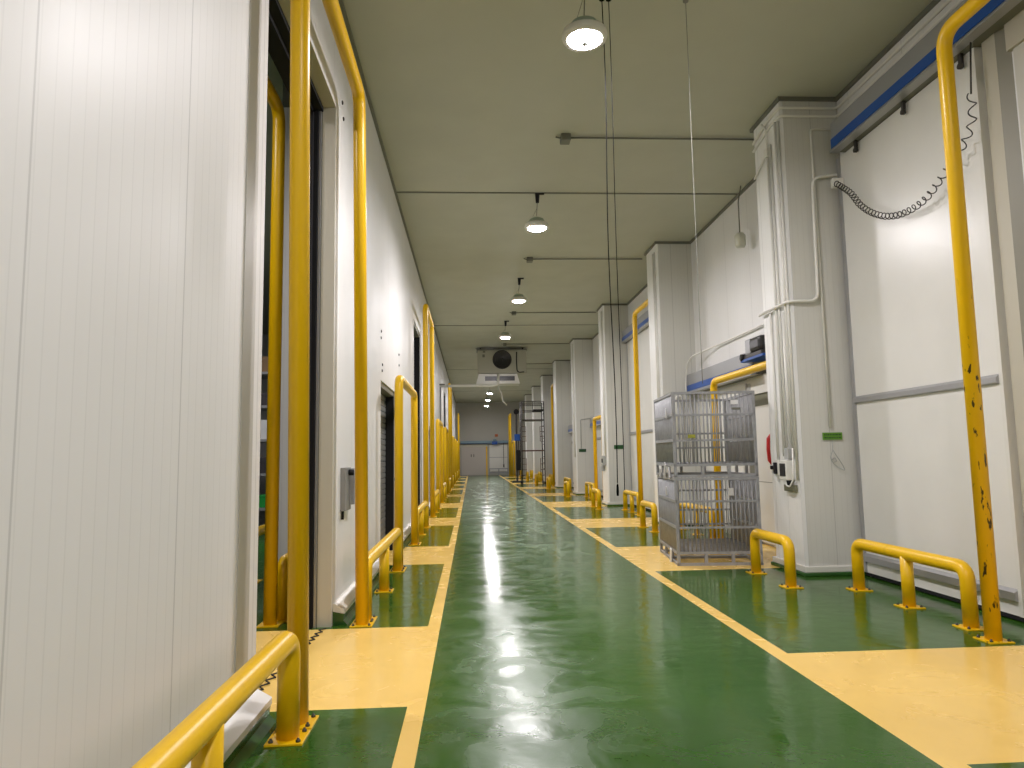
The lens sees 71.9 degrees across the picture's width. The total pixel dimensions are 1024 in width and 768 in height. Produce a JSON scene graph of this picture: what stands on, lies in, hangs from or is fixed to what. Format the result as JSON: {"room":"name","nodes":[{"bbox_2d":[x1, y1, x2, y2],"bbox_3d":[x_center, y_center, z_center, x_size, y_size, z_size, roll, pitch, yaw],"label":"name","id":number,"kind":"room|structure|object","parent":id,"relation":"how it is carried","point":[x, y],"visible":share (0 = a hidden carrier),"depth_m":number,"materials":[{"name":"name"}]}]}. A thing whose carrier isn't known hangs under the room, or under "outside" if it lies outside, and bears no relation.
{"room":"warehouse corridor","nodes":[
{"label":"warehouse corridor","id":0,"kind":"room"},
{"bbox_2d":[0,0,455,767],"bbox_3d":[-2.813,1.031,24.655,0.200,6.100,69.500,-1,-6,-3],"label":"wall","id":1,"kind":"structure","parent":0,"point":[123,123],"depth_m":2.71,"materials":[{"name":"white metal"}]},
{"bbox_2d":[234,0,261,672],"bbox_3d":[-1.535,-1.179,4.168,0.006,5.870,0.210,-1,-6,-3],"label":"trim","id":2,"kind":"structure","parent":1,"relation":"attached to","point":[254,63],"depth_m":4.06,"materials":[{"name":"grey metal"}]},
{"bbox_2d":[268,0,335,628],"bbox_3d":[-1.782,-0.489,5.553,0.340,5.170,2.770,-1,-6,-3],"label":"door frame","id":3,"kind":"structure","parent":1,"relation":"in","point":[322,104],"depth_m":6.56,"materials":[{"name":"beige metal"}]},
{"bbox_2d":[185,502,429,767],"bbox_3d":[-2.599,3.972,24.392,0.135,0.190,69.440,-1,-6,-3],"label":"baseboard","id":4,"kind":"structure","parent":1,"relation":"attached to","point":[244,731],"depth_m":3.84,"materials":[{"name":"white plastic"}]},
{"bbox_2d":[340,467,354,519],"bbox_3d":[-1.611,1.089,7.070,0.145,0.502,0.390,-1,-6,-3],"label":"switch box","id":5,"kind":"object","parent":1,"relation":"attached to","point":[347,475],"visible":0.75,"depth_m":6.95,"materials":[{"name":"grey"}]},
{"bbox_2d":[380,394,385,539],"bbox_3d":[-2.068,1.378,10.861,0.030,2.515,1.790,-1,-6,-3],"label":"shutter","id":6,"kind":"object","parent":1,"relation":"attached to","point":[383,396],"depth_m":11.46,"materials":[{"name":"grey"}]},
{"bbox_2d":[380,382,393,549],"bbox_3d":[-2.014,1.346,10.872,0.180,2.620,1.900,-1,-6,-3],"label":"door","id":7,"kind":"structure","parent":1,"relation":"in","point":[387,395],"depth_m":11.70,"materials":[{"name":"black metal"}]},
{"bbox_2d":[338,0,455,402],"bbox_3d":[-2.745,-1.983,24.973,0.035,0.040,69.500,-1,-6,-3],"label":"trim","id":8,"kind":"structure","parent":1,"relation":"attached to","point":[341,3],"depth_m":9.76,"materials":[{"name":"grey"}]},
{"bbox_2d":[414,323,421,505],"bbox_3d":[-2.358,0.903,16.951,0.212,4.760,2.320,-1,-6,-3],"label":"door","id":9,"kind":"structure","parent":1,"relation":"in","point":[417,345],"depth_m":17.93,"materials":[{"name":"black metal"}]},
{"bbox_2d":[439,373,499,420],"bbox_3d":[-1.729,0.620,29.037,2.483,2.123,0.304,-1,-6,-3],"label":"drain pipe","id":10,"kind":"object","parent":1,"relation":"attached to","point":[498,374],"visible":0.97,"depth_m":28.95,"materials":[{"name":"white plastic"}]},
{"bbox_2d":[278,82,289,560],"bbox_3d":[-2.333,-0.659,8.344,0.709,6.100,0.760,-1,-6,-3],"label":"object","id":11,"kind":"object","parent":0,"point":[283,475],"visible":0.02,"depth_m":7.93,"materials":[{"name":"white"}]},
{"bbox_2d":[259,335,382,495],"bbox_3d":[-6.743,1.211,25.771,7.520,6.100,0.200,-1,-6,-3],"label":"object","id":12,"kind":"structure","parent":0,"point":[264,382],"depth_m":25.55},
{"bbox_2d":[456,402,525,475],"bbox_3d":[-3.421,4.620,59.342,18.000,6.100,0.200,-1,-6,-3],"label":"wall","id":13,"kind":"structure","parent":0,"point":[478,422],"depth_m":59.45,"materials":[{"name":"white paint"}]},
{"bbox_2d":[460,444,487,475],"bbox_3d":[-3.177,6.350,59.000,2.310,2.580,0.148,-1,-6,-3],"label":"door","id":14,"kind":"structure","parent":13,"relation":"in","point":[474,457],"depth_m":59.02,"materials":[{"name":"beige metal"}]},
{"bbox_2d":[461,440,512,443],"bbox_3d":[-2.130,4.882,59.163,4.350,0.260,0.230,-1,-6,-3],"label":"door track","id":15,"kind":"object","parent":13,"relation":"attached to","point":[498,441],"visible":0.74,"depth_m":59.05,"materials":[{"name":"blue"}]},
{"bbox_2d":[489,444,506,471],"bbox_3d":[-1.150,6.199,59.177,1.520,2.250,0.059,-1,-6,-3],"label":"door","id":16,"kind":"structure","parent":13,"relation":"in","point":[495,451],"depth_m":59.16,"materials":[{"name":"white metal"}]},
{"bbox_2d":[524,394,532,476],"bbox_3d":[1.384,3.844,52.589,0.820,6.100,0.980,-1,-6,-3],"label":"wall column","id":17,"kind":"structure","parent":0,"point":[528,397],"depth_m":52.16,"materials":[{"name":"white"}]},
{"bbox_2d":[531,386,542,479],"bbox_3d":[1.737,3.203,46.432,0.820,6.100,0.980,-1,-6,-3],"label":"wall column","id":18,"kind":"structure","parent":0,"point":[536,390],"depth_m":46.03,"materials":[{"name":"white paint"}]},
{"bbox_2d":[540,375,554,480],"bbox_3d":[2.090,2.562,40.276,0.820,6.100,0.980,-1,-6,-3],"label":"wall column","id":19,"kind":"structure","parent":0,"point":[546,380],"depth_m":39.88,"materials":[{"name":"white paint"}]},
{"bbox_2d":[552,360,572,487],"bbox_3d":[2.443,1.921,34.119,0.820,6.100,0.980,-1,-6,-3],"label":"wall column","id":20,"kind":"structure","parent":0,"point":[562,392],"depth_m":33.73,"materials":[{"name":"white paint"}]},
{"bbox_2d":[569,338,594,494],"bbox_3d":[2.797,1.280,27.962,0.820,6.100,0.980,-1,-6,-3],"label":"wall column","id":21,"kind":"structure","parent":0,"point":[583,463],"depth_m":27.58,"materials":[{"name":"white paint"}]},
{"bbox_2d":[262,0,931,402],"bbox_3d":[-1.458,-2.168,24.563,18.000,0.200,72.500,-1,-6,-3],"label":"ceiling","id":22,"kind":"structure","parent":0,"point":[466,95],"depth_m":9.83,"materials":[{"name":"white paint"}]},
{"bbox_2d":[476,348,526,385],"bbox_3d":[-0.457,-0.742,29.971,2.160,1.560,0.979,-1,-6,-3],"label":"cooler","id":23,"kind":"object","parent":22,"relation":"hanging from","point":[509,363],"visible":1,"depth_m":29.55,"materials":[{"name":"beige metal"}]},
{"bbox_2d":[476,374,519,385],"bbox_3d":[-0.610,-0.170,29.932,1.840,0.420,0.920,-1,-6,-3],"label":"tray","id":24,"kind":"object","parent":23,"relation":"on","point":[505,379],"depth_m":29.47,"materials":[{"name":"white metal"}]},
{"bbox_2d":[511,278,526,302],"bbox_3d":[0.171,-2.413,18.237,0.430,0.661,0.430,-1,-6,-3],"label":"lamp","id":25,"kind":"object","parent":22,"relation":"hanging from","point":[518,298],"visible":1,"depth_m":18.11,"materials":[{"name":"white metal"}]},
{"bbox_2d":[525,193,548,231],"bbox_3d":[0.428,-3.010,12.352,0.430,0.691,0.430,-1,-6,-3],"label":"lamp","id":26,"kind":"object","parent":22,"relation":"hanging from","point":[535,224],"visible":1,"depth_m":12.23,"materials":[{"name":"white metal"}]},
{"bbox_2d":[528,225,545,231],"bbox_3d":[0.434,-2.705,12.320,0.330,0.065,0.330,-1,-6,-3],"label":"diffuser","id":27,"kind":"object","parent":26,"relation":"attached to","point":[532,228],"depth_m":12.24,"materials":[{"name":"white plastic"}]},
{"bbox_2d":[397,192,737,194],"bbox_3d":[1.012,-3.354,12.421,6.030,0.012,0.044,-1,-6,-3],"label":"conduit","id":28,"kind":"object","parent":22,"relation":"attached to","point":[397,192],"depth_m":12.41,"materials":[{"name":"grey metal"}]},
{"bbox_2d":[524,257,641,262],"bbox_3d":[1.663,-2.900,16.500,2.793,0.100,0.180,-1,-6,-3],"label":"conduit","id":29,"kind":"object","parent":22,"relation":"attached to","point":[529,259],"visible":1,"depth_m":16.49,"materials":[{"name":"grey metal"}]},
{"bbox_2d":[562,0,607,51],"bbox_3d":[0.676,-3.561,6.653,0.430,0.771,0.430,-1,-6,-3],"label":"lamp","id":30,"kind":"object","parent":22,"relation":"hanging from","point":[585,33],"visible":1,"depth_m":6.53,"materials":[{"name":"white"}]},
{"bbox_2d":[567,16,601,42],"bbox_3d":[0.679,-3.339,6.630,0.370,0.160,0.370,-1,-6,-3],"label":"shade","id":31,"kind":"object","parent":30,"relation":"in","point":[582,21],"depth_m":6.44,"materials":[{"name":"grey metal"}]},
{"bbox_2d":[567,29,601,49],"bbox_3d":[0.681,-3.217,6.618,0.330,0.065,0.330,-1,-6,-3],"label":"diffuser","id":32,"kind":"object","parent":30,"relation":"attached to","point":[580,39],"depth_m":6.56,"materials":[{"name":"white"}]},
{"bbox_2d":[599,0,618,495],"bbox_3d":[0.946,-1.428,6.870,0.060,4.979,0.057,-1,-6,-3],"label":"hanging cord","id":33,"kind":"object","parent":22,"relation":"hanging from","point":[601,1],"visible":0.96,"depth_m":6.83,"materials":[{"name":"black plastic"}]},
{"bbox_2d":[606,0,624,489],"bbox_3d":[1.015,-1.454,6.876,0.060,4.929,0.057,-1,-6,-3],"label":"hanging cord","id":34,"kind":"object","parent":22,"relation":"hanging from","point":[608,1],"visible":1,"depth_m":6.86,"materials":[{"name":"black plastic"}]},
{"bbox_2d":[555,133,753,144],"bbox_3d":[2.381,-3.553,10.285,3.513,0.100,0.180,-1,-6,-3],"label":"conduit","id":35,"kind":"object","parent":22,"relation":"attached to","point":[565,138],"visible":0.96,"depth_m":10.24,"materials":[{"name":"grey metal"}]},
{"bbox_2d":[683,0,702,382],"bbox_3d":[1.796,-1.959,6.974,0.060,3.929,0.057,-1,-6,-3],"label":"hanging cord","id":36,"kind":"object","parent":22,"relation":"hanging from","point":[684,1],"visible":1,"depth_m":6.97,"materials":[{"name":"grey plastic"}]},
{"bbox_2d":[734,186,745,247],"bbox_3d":[3.882,-2.884,12.063,0.198,1.124,0.200,-1,-6,-3],"label":"socket","id":37,"kind":"object","parent":22,"relation":"hanging from","point":[740,238],"visible":1,"depth_m":11.96,"materials":[{"name":"beige plastic"}]},
{"bbox_2d":[597,304,630,505],"bbox_3d":[3.155,0.629,21.706,0.820,6.100,0.980,-1,-6,-3],"label":"wall column","id":38,"kind":"structure","parent":0,"point":[610,498],"depth_m":21.31,"materials":[{"name":"white"}]},
{"bbox_2d":[600,312,604,449],"bbox_3d":[2.779,-0.010,21.550,0.030,4.450,0.032,-1,-6,-3],"label":"conduit","id":39,"kind":"object","parent":38,"relation":"attached to","point":[600,312],"visible":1,"depth_m":21.55,"materials":[{"name":"white plastic"}]},
{"bbox_2d":[601,311,606,456],"bbox_3d":[2.786,-0.022,21.431,0.030,4.450,0.032,-1,-6,-3],"label":"conduit","id":40,"kind":"object","parent":38,"relation":"attached to","point":[601,311],"visible":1,"depth_m":21.42,"materials":[{"name":"white plastic"}]},
{"bbox_2d":[242,475,1023,767],"bbox_3d":[-1.357,3.999,23.927,18.000,0.001,72.500,-1,-6,-3],"label":"floor","id":41,"kind":"structure","parent":0,"point":[531,625],"depth_m":5.13,"materials":[{"name":"paint"}]},
{"bbox_2d":[131,631,310,767],"bbox_3d":[-1.139,1.486,2.479,0.200,0.590,2.960,-1,-6,-3],"label":"guard rail","id":42,"kind":"object","parent":41,"relation":"on","point":[198,739],"visible":1,"depth_m":2.88,"materials":[{"name":"yellow metal"}]},
{"bbox_2d":[259,372,267,510],"bbox_3d":[-6.598,1.171,17.123,3.080,4.400,1.080,-1,-6,-3],"label":"storage rack","id":43,"kind":"object","parent":41,"relation":"on","point":[264,375],"visible":0.02,"depth_m":16.70,"materials":[{"name":"metal"}]},
{"bbox_2d":[260,420,266,438],"bbox_3d":[-5.788,1.100,16.950,0.376,0.460,0.470,-1,-6,-3],"label":"storage box","id":44,"kind":"object","parent":43,"relation":"on","point":[263,428],"visible":0.3,"depth_m":16.72,"materials":[{"name":"white paper"}]},
{"bbox_2d":[256,76,284,627],"bbox_3d":[-2.189,-0.408,5.496,0.200,5.010,2.680,-1,-6,-3],"label":"frame","id":45,"kind":"object","parent":41,"relation":"on","point":[278,114],"visible":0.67,"depth_m":6.67,"materials":[{"name":"yellow paint"}]},
{"bbox_2d":[277,553,287,621],"bbox_3d":[-2.200,1.979,7.135,0.200,0.600,1.070,-1,-6,-3],"label":"guard rail","id":46,"kind":"object","parent":41,"relation":"on","point":[282,563],"visible":0.23,"depth_m":6.65,"materials":[{"name":"yellow metal"}]},
{"bbox_2d":[259,628,325,690],"bbox_3d":[-1.664,2.076,5.353,0.059,0.010,1.860,-1,-6,-1],"label":"threshold","id":47,"kind":"object","parent":41,"relation":"on","point":[316,634],"visible":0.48,"depth_m":4.95,"materials":[{"name":"black metal"}]},
{"bbox_2d":[275,0,374,730],"bbox_3d":[-1.343,-0.477,5.491,0.216,5.120,2.600,-1,-6,-3],"label":"frame","id":48,"kind":"object","parent":41,"relation":"on","point":[299,162],"visible":0.85,"depth_m":4.34,"materials":[{"name":"yellow paint"}]},
{"bbox_2d":[353,527,405,621],"bbox_3d":[-1.460,2.068,8.069,0.200,0.590,3.060,-1,-6,-3],"label":"guard rail","id":49,"kind":"object","parent":41,"relation":"on","point":[380,550],"visible":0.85,"depth_m":8.02,"materials":[{"name":"yellow metal"}]},
{"bbox_2d":[391,375,420,568],"bbox_3d":[-1.646,1.331,11.126,0.200,2.690,2.880,-1,-6,-3],"label":"frame","id":50,"kind":"object","parent":41,"relation":"on","point":[401,383],"visible":0.9,"depth_m":9.87,"materials":[{"name":"yellow paint"}]},
{"bbox_2d":[409,501,429,543],"bbox_3d":[-1.796,2.678,13.928,0.200,0.590,2.980,-1,-6,-3],"label":"guard rail","id":51,"kind":"object","parent":41,"relation":"on","point":[423,507],"visible":0.67,"depth_m":13.88,"materials":[{"name":"yellow metal"}]},
{"bbox_2d":[423,304,436,526],"bbox_3d":[-1.995,0.776,17.000,0.200,5.010,2.750,-1,-6,-3],"label":"frame","id":52,"kind":"object","parent":41,"relation":"on","point":[427,319],"visible":0.93,"depth_m":15.91,"materials":[{"name":"yellow paint"}]},
{"bbox_2d":[429,489,439,516],"bbox_3d":[-2.117,3.261,19.529,0.200,0.590,2.800,-1,-6,-3],"label":"guard rail","id":53,"kind":"object","parent":41,"relation":"on","point":[437,492],"visible":0.57,"depth_m":19.52,"materials":[{"name":"yellow metal"}]},
{"bbox_2d":[436,419,444,508],"bbox_3d":[-2.298,2.514,22.491,0.200,2.690,2.950,-1,-6,-3],"label":"frame","id":54,"kind":"object","parent":41,"relation":"on","point":[439,425],"visible":0.84,"depth_m":21.32,"materials":[{"name":"yellow paint"}]},
{"bbox_2d":[443,427,448,497],"bbox_3d":[-2.624,3.106,28.176,0.200,2.690,2.900,-1,-6,-3],"label":"frame","id":55,"kind":"object","parent":41,"relation":"on","point":[445,430],"visible":0.86,"depth_m":26.90,"materials":[{"name":"yellow paint"}]},
{"bbox_2d":[448,383,452,487],"bbox_3d":[-2.977,2.557,34.105,0.200,5.010,2.800,-1,-6,-3],"label":"frame","id":56,"kind":"object","parent":41,"relation":"on","point":[449,388],"visible":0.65,"depth_m":32.94,"materials":[{"name":"yellow paint"}]},
{"bbox_2d":[452,436,454,485],"bbox_3d":[-3.268,4.274,39.397,0.200,2.690,2.700,-1,-6,-3],"label":"frame","id":57,"kind":"object","parent":41,"relation":"on","point":[453,437],"visible":0.7,"depth_m":38.23,"materials":[{"name":"yellow paint"}]},
{"bbox_2d":[508,413,511,475],"bbox_3d":[-0.151,4.890,56.934,0.200,4.960,2.500,-1,-6,-3],"label":"frame","id":58,"kind":"object","parent":41,"relation":"on","point":[509,415],"visible":0.88,"depth_m":55.96,"materials":[{"name":"yellow paint"}]},
{"bbox_2d":[512,441,515,476],"bbox_3d":[0.132,5.827,55.342,0.200,2.760,2.700,-1,-6,-3],"label":"frame","id":59,"kind":"object","parent":41,"relation":"on","point":[513,459],"visible":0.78,"depth_m":55.66,"materials":[{"name":"yellow paint"}]},
{"bbox_2d":[512,409,519,481],"bbox_3d":[0.283,3.690,42.431,0.600,4.358,0.700,-1,-6,-3],"label":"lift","id":60,"kind":"object","parent":41,"relation":"on","point":[516,411],"visible":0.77,"depth_m":42.34,"materials":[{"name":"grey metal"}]},
{"bbox_2d":[519,401,545,484],"bbox_3d":[1.100,3.191,38.300,1.280,4.462,1.260,-1,-6,-3],"label":"scaffold tower","id":61,"kind":"object","parent":41,"relation":"on","point":[521,405],"visible":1,"depth_m":37.92,"materials":[{"name":"grey metal"}]},
{"bbox_2d":[551,384,555,485],"bbox_3d":[2.105,2.532,35.214,0.200,5.120,1.380,-1,-6,-3],"label":"frame","id":62,"kind":"object","parent":41,"relation":"on","point":[552,394],"visible":0.52,"depth_m":35.73,"materials":[{"name":"yellow paint"}]},
{"bbox_2d":[590,488,603,509],"bbox_3d":[2.409,3.272,20.215,0.200,0.560,1.150,-1,-6,-3],"label":"guard","id":63,"kind":"object","parent":41,"relation":"on","point":[593,490],"visible":1,"depth_m":19.85,"materials":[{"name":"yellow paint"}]},
{"bbox_2d":[593,415,602,500],"bbox_3d":[2.829,2.417,22.816,0.200,2.780,1.710,-1,-6,-3],"label":"frame","id":64,"kind":"object","parent":41,"relation":"on","point":[599,416],"visible":0.49,"depth_m":23.50,"materials":[{"name":"yellow paint"}]},
{"bbox_2d":[621,490,638,514],"bbox_3d":[3.146,3.087,18.540,0.200,0.560,1.800,-1,-6,-3],"label":"guard rail","id":65,"kind":"object","parent":41,"relation":"on","point":[632,494],"visible":0.77,"depth_m":18.48,"materials":[{"name":"yellow metal"}]},
{"bbox_2d":[632,299,647,515],"bbox_3d":[3.196,0.616,16.816,0.200,5.120,1.880,-1,-6,-3],"label":"frame","id":66,"kind":"object","parent":41,"relation":"on","point":[644,304],"visible":0.48,"depth_m":17.59,"materials":[{"name":"yellow paint"}]},
{"bbox_2d":[637,500,658,532],"bbox_3d":[2.752,2.649,14.232,0.200,0.560,1.160,-1,-6,-3],"label":"guard","id":67,"kind":"object","parent":41,"relation":"on","point":[643,504],"visible":0.95,"depth_m":13.92,"materials":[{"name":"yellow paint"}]},
{"bbox_2d":[680,503,715,537],"bbox_3d":[3.451,2.534,13.227,0.200,0.560,2.000,-1,-6,-3],"label":"guard rail","id":68,"kind":"object","parent":41,"relation":"on","point":[684,504],"visible":0.44,"depth_m":13.14,"materials":[{"name":"yellow metal"}]},
{"bbox_2d":[657,475,762,565],"bbox_3d":[2.811,1.937,10.260,1.171,1.190,1.479,-1,-6,2],"label":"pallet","id":69,"kind":"object","parent":41,"relation":"on","point":[740,504],"visible":0.81,"depth_m":9.69,"materials":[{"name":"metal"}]},
{"bbox_2d":[654,391,758,478],"bbox_3d":[2.791,0.770,10.400,1.171,1.200,1.479,-1,-6,2],"label":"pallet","id":70,"kind":"object","parent":69,"relation":"on","point":[666,447],"visible":1,"depth_m":9.77,"materials":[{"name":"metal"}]},
{"bbox_2d":[710,361,765,537],"bbox_3d":[3.645,1.168,11.029,0.200,2.820,2.770,-1,-6,-3],"label":"frame","id":71,"kind":"object","parent":41,"relation":"on","point":[761,366],"visible":0.38,"depth_m":12.15,"materials":[{"name":"yellow paint"}]},
{"bbox_2d":[746,529,803,588],"bbox_3d":[3.087,2.042,8.399,0.200,0.560,1.170,-1,-6,-3],"label":"guard","id":72,"kind":"object","parent":41,"relation":"on","point":[756,535],"visible":1,"depth_m":8.09,"materials":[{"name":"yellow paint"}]},
{"bbox_2d":[846,539,983,630],"bbox_3d":[3.817,1.869,6.837,0.200,0.560,1.930,-1,-6,-3],"label":"guard rail","id":73,"kind":"object","parent":41,"relation":"on","point":[906,556],"visible":0.94,"depth_m":6.72,"materials":[{"name":"yellow metal"}]},
{"bbox_2d":[936,0,1015,644],"bbox_3d":[3.808,-0.647,4.667,0.200,5.120,2.500,-1,-6,-3],"label":"frame","id":74,"kind":"object","parent":41,"relation":"on","point":[991,613],"visible":1,"depth_m":5.75,"materials":[{"name":"yellow paint"}]},
{"bbox_2d":[644,241,702,525],"bbox_3d":[3.511,-0.017,15.500,0.820,6.100,0.980,-1,-6,-3],"label":"wall column","id":75,"kind":"structure","parent":0,"point":[673,265],"depth_m":15.22,"materials":[{"name":"white"}]},
{"bbox_2d":[652,254,658,397],"bbox_3d":[3.135,-0.656,15.344,0.030,4.450,0.032,-1,-6,-3],"label":"conduit","id":76,"kind":"object","parent":75,"relation":"attached to","point":[652,254],"visible":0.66,"depth_m":15.40,"materials":[{"name":"white plastic"}]},
{"bbox_2d":[653,252,659,397],"bbox_3d":[3.142,-0.668,15.225,0.030,4.450,0.032,-1,-6,-3],"label":"conduit","id":77,"kind":"object","parent":75,"relation":"attached to","point":[653,252],"visible":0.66,"depth_m":15.27,"materials":[{"name":"white plastic"}]},
{"bbox_2d":[750,96,865,576],"bbox_3d":[3.865,-0.658,9.344,0.820,6.100,0.980,-1,-6,-3],"label":"wall column","id":78,"kind":"structure","parent":0,"point":[821,519],"depth_m":8.94,"materials":[{"name":"white metal"}]},
{"bbox_2d":[754,124,768,179],"bbox_3d":[3.425,-3.224,9.729,0.060,0.663,0.505,-1,-6,-3],"label":"conduit","id":79,"kind":"object","parent":78,"relation":"attached to","point":[766,151],"visible":1,"depth_m":9.53,"materials":[{"name":"white plastic"}]},
{"bbox_2d":[769,313,779,459],"bbox_3d":[3.490,0.026,9.392,0.032,1.960,0.034,-1,-6,-3],"label":"conduit","id":80,"kind":"object","parent":78,"relation":"attached to","point":[770,314],"visible":0.88,"depth_m":9.38,"materials":[{"name":"white plastic"}]},
{"bbox_2d":[766,158,784,455],"bbox_3d":[3.483,-1.081,9.325,0.032,4.050,0.034,-1,-6,-3],"label":"conduit","id":81,"kind":"object","parent":78,"relation":"attached to","point":[767,159],"visible":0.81,"depth_m":9.31,"materials":[{"name":"white plastic"}]},
{"bbox_2d":[769,144,787,447],"bbox_3d":[3.487,-1.140,9.241,0.032,4.150,0.034,-1,-6,-3],"label":"conduit","id":82,"kind":"object","parent":78,"relation":"attached to","point":[770,150],"visible":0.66,"depth_m":9.23,"materials":[{"name":"white plastic"}]},
{"bbox_2d":[773,120,794,455],"bbox_3d":[3.495,-1.288,9.076,0.032,4.410,0.034,-1,-6,-3],"label":"conduit","id":83,"kind":"object","parent":78,"relation":"attached to","point":[774,123],"visible":1,"depth_m":9.06,"materials":[{"name":"white plastic"}]},
{"bbox_2d":[781,312,791,447],"bbox_3d":[3.511,-0.007,9.024,0.032,1.850,0.034,-1,-6,-3],"label":"conduit","id":84,"kind":"object","parent":78,"relation":"attached to","point":[782,313],"visible":0.94,"depth_m":9.02,"materials":[{"name":"white plastic"}]},
{"bbox_2d":[776,121,799,480],"bbox_3d":[3.503,-1.117,8.978,0.032,4.650,0.034,-1,-6,-3],"label":"conduit","id":85,"kind":"object","parent":78,"relation":"attached to","point":[777,122],"visible":1,"depth_m":8.95,"materials":[{"name":"white plastic"}]},
{"bbox_2d":[779,448,797,491],"bbox_3d":[3.487,1.085,8.929,0.118,0.540,0.319,-1,-6,-3],"label":"power socket","id":86,"kind":"object","parent":78,"relation":"attached to","point":[786,467],"visible":1,"depth_m":8.87,"materials":[{"name":"white plastic"}]},
{"bbox_2d":[758,173,836,316],"bbox_3d":[3.850,-1.822,9.426,0.861,1.690,0.935,-1,-6,-3],"label":"conduit","id":87,"kind":"object","parent":78,"relation":"attached to","point":[815,298],"visible":0.81,"depth_m":8.98,"materials":[{"name":"white plastic"}]},
{"bbox_2d":[809,128,831,426],"bbox_3d":[4.057,-1.391,8.968,0.344,3.874,0.030,-1,-6,-3],"label":"conduit","id":88,"kind":"object","parent":78,"relation":"attached to","point":[812,129],"visible":0.93,"depth_m":8.94,"materials":[{"name":"white plastic"}]},
{"bbox_2d":[822,432,841,439],"bbox_3d":[3.973,0.647,8.755,0.250,0.090,0.008,-1,-6,-3],"label":"sign","id":89,"kind":"object","parent":78,"relation":"attached to","point":[834,435],"visible":1,"depth_m":8.75,"materials":[{"name":"green plastic"}]},
{"bbox_2d":[752,0,951,145],"bbox_3d":[4.011,-3.833,6.371,0.804,0.134,7.403,-1,-6,-3],"label":"conduit","id":90,"kind":"object","parent":78,"relation":"attached to","point":[947,2],"visible":1,"depth_m":8.56,"materials":[{"name":"white plastic"}]},
{"bbox_2d":[752,0,962,152],"bbox_3d":[4.013,-3.724,6.359,0.804,0.134,7.403,-1,-6,-3],"label":"conduit","id":91,"kind":"object","parent":78,"relation":"attached to","point":[954,6],"visible":0.97,"depth_m":8.51,"materials":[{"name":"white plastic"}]},
{"bbox_2d":[593,0,1023,546],"bbox_3d":[3.476,0.966,25.023,0.200,6.100,69.500,-1,-6,-3],"label":"wall","id":92,"kind":"structure","parent":0,"point":[729,279],"depth_m":13.10,"materials":[{"name":"white paint"}]},
{"bbox_2d":[596,426,602,495],"bbox_3d":[3.297,2.785,25.632,0.116,2.588,3.135,-1,-6,-3],"label":"door","id":93,"kind":"structure","parent":92,"relation":"in","point":[598,429],"depth_m":26.14,"materials":[{"name":"white metal"}]},
{"bbox_2d":[621,310,648,342],"bbox_3d":[3.587,-1.693,18.786,0.250,0.355,5.350,-1,-6,-3],"label":"door track","id":94,"kind":"object","parent":92,"relation":"attached to","point":[643,320],"visible":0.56,"depth_m":19.42,"materials":[{"name":"grey metal"}]},
{"bbox_2d":[626,327,654,510],"bbox_3d":[3.637,0.990,19.494,0.116,4.888,3.335,-1,-6,-3],"label":"door","id":95,"kind":"structure","parent":92,"relation":"in","point":[643,337],"depth_m":19.43,"materials":[{"name":"white metal"}]},
{"bbox_2d":[685,323,763,444],"bbox_3d":[4.028,0.103,12.352,0.187,1.997,5.194,0,-6,-6],"label":"conduit","id":96,"kind":"object","parent":92,"relation":"attached to","point":[754,328],"visible":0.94,"depth_m":13.92,"materials":[{"name":"white plastic"}]},
{"bbox_2d":[698,382,752,535],"bbox_3d":[4.032,1.437,13.450,0.050,2.670,2.650,-1,-6,-3],"label":"door","id":97,"kind":"structure","parent":92,"relation":"in","point":[741,387],"depth_m":14.03,"materials":[{"name":"white metal"}]},
{"bbox_2d":[687,353,765,391],"bbox_3d":[3.924,-0.169,13.294,0.250,0.405,3.520,-1,-6,-3],"label":"door track","id":98,"kind":"object","parent":92,"relation":"attached to","point":[694,380],"visible":0.53,"depth_m":13.23,"materials":[{"name":"white metal"}]},
{"bbox_2d":[739,335,765,362],"bbox_3d":[3.968,-0.572,11.269,0.350,0.360,0.910,-1,-6,-3],"label":"motor","id":99,"kind":"object","parent":98,"relation":"attached to","point":[754,347],"visible":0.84,"depth_m":11.16,"materials":[{"name":"blue paint"}]},
{"bbox_2d":[570,0,940,360],"bbox_3d":[3.309,-2.042,25.327,0.035,0.050,69.500,-1,-6,-3],"label":"trim","id":100,"kind":"structure","parent":92,"relation":"attached to","point":[933,3],"depth_m":8.49,"materials":[{"name":"grey"}]},
{"bbox_2d":[747,373,775,544],"bbox_3d":[4.124,1.166,10.890,0.160,2.780,2.400,-1,-6,-3],"label":"door","id":101,"kind":"structure","parent":92,"relation":"in","point":[758,384],"depth_m":11.52,"materials":[{"name":"white metal"}]},
{"bbox_2d":[829,0,1023,152],"bbox_3d":[4.302,-3.329,6.092,0.270,0.530,5.720,-1,-6,-3],"label":"door track","id":102,"kind":"object","parent":92,"relation":"attached to","point":[917,68],"visible":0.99,"depth_m":7.35,"materials":[{"name":"grey metal"}]},
{"bbox_2d":[830,42,976,219],"bbox_3d":[4.189,-2.401,7.696,0.149,1.283,2.530,-1,-6,-3],"label":"coiled cable","id":103,"kind":"object","parent":102,"relation":"hanging from","point":[836,183],"visible":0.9,"depth_m":7.60,"materials":[{"name":"grey plastic"}]},
{"bbox_2d":[836,47,1023,621],"bbox_3d":[4.319,-0.422,7.575,0.116,5.228,2.495,-1,-6,-3],"label":"door","id":104,"kind":"structure","parent":92,"relation":"in","point":[912,448],"depth_m":7.36,"materials":[{"name":"white metal"}]},
{"bbox_2d":[981,9,1023,514],"bbox_3d":[4.508,-0.697,4.933,0.050,5.250,2.740,-1,-6,-3],"label":"door frame","id":105,"kind":"structure","parent":92,"relation":"in","point":[997,49],"depth_m":6.23,"materials":[{"name":"beige metal"}]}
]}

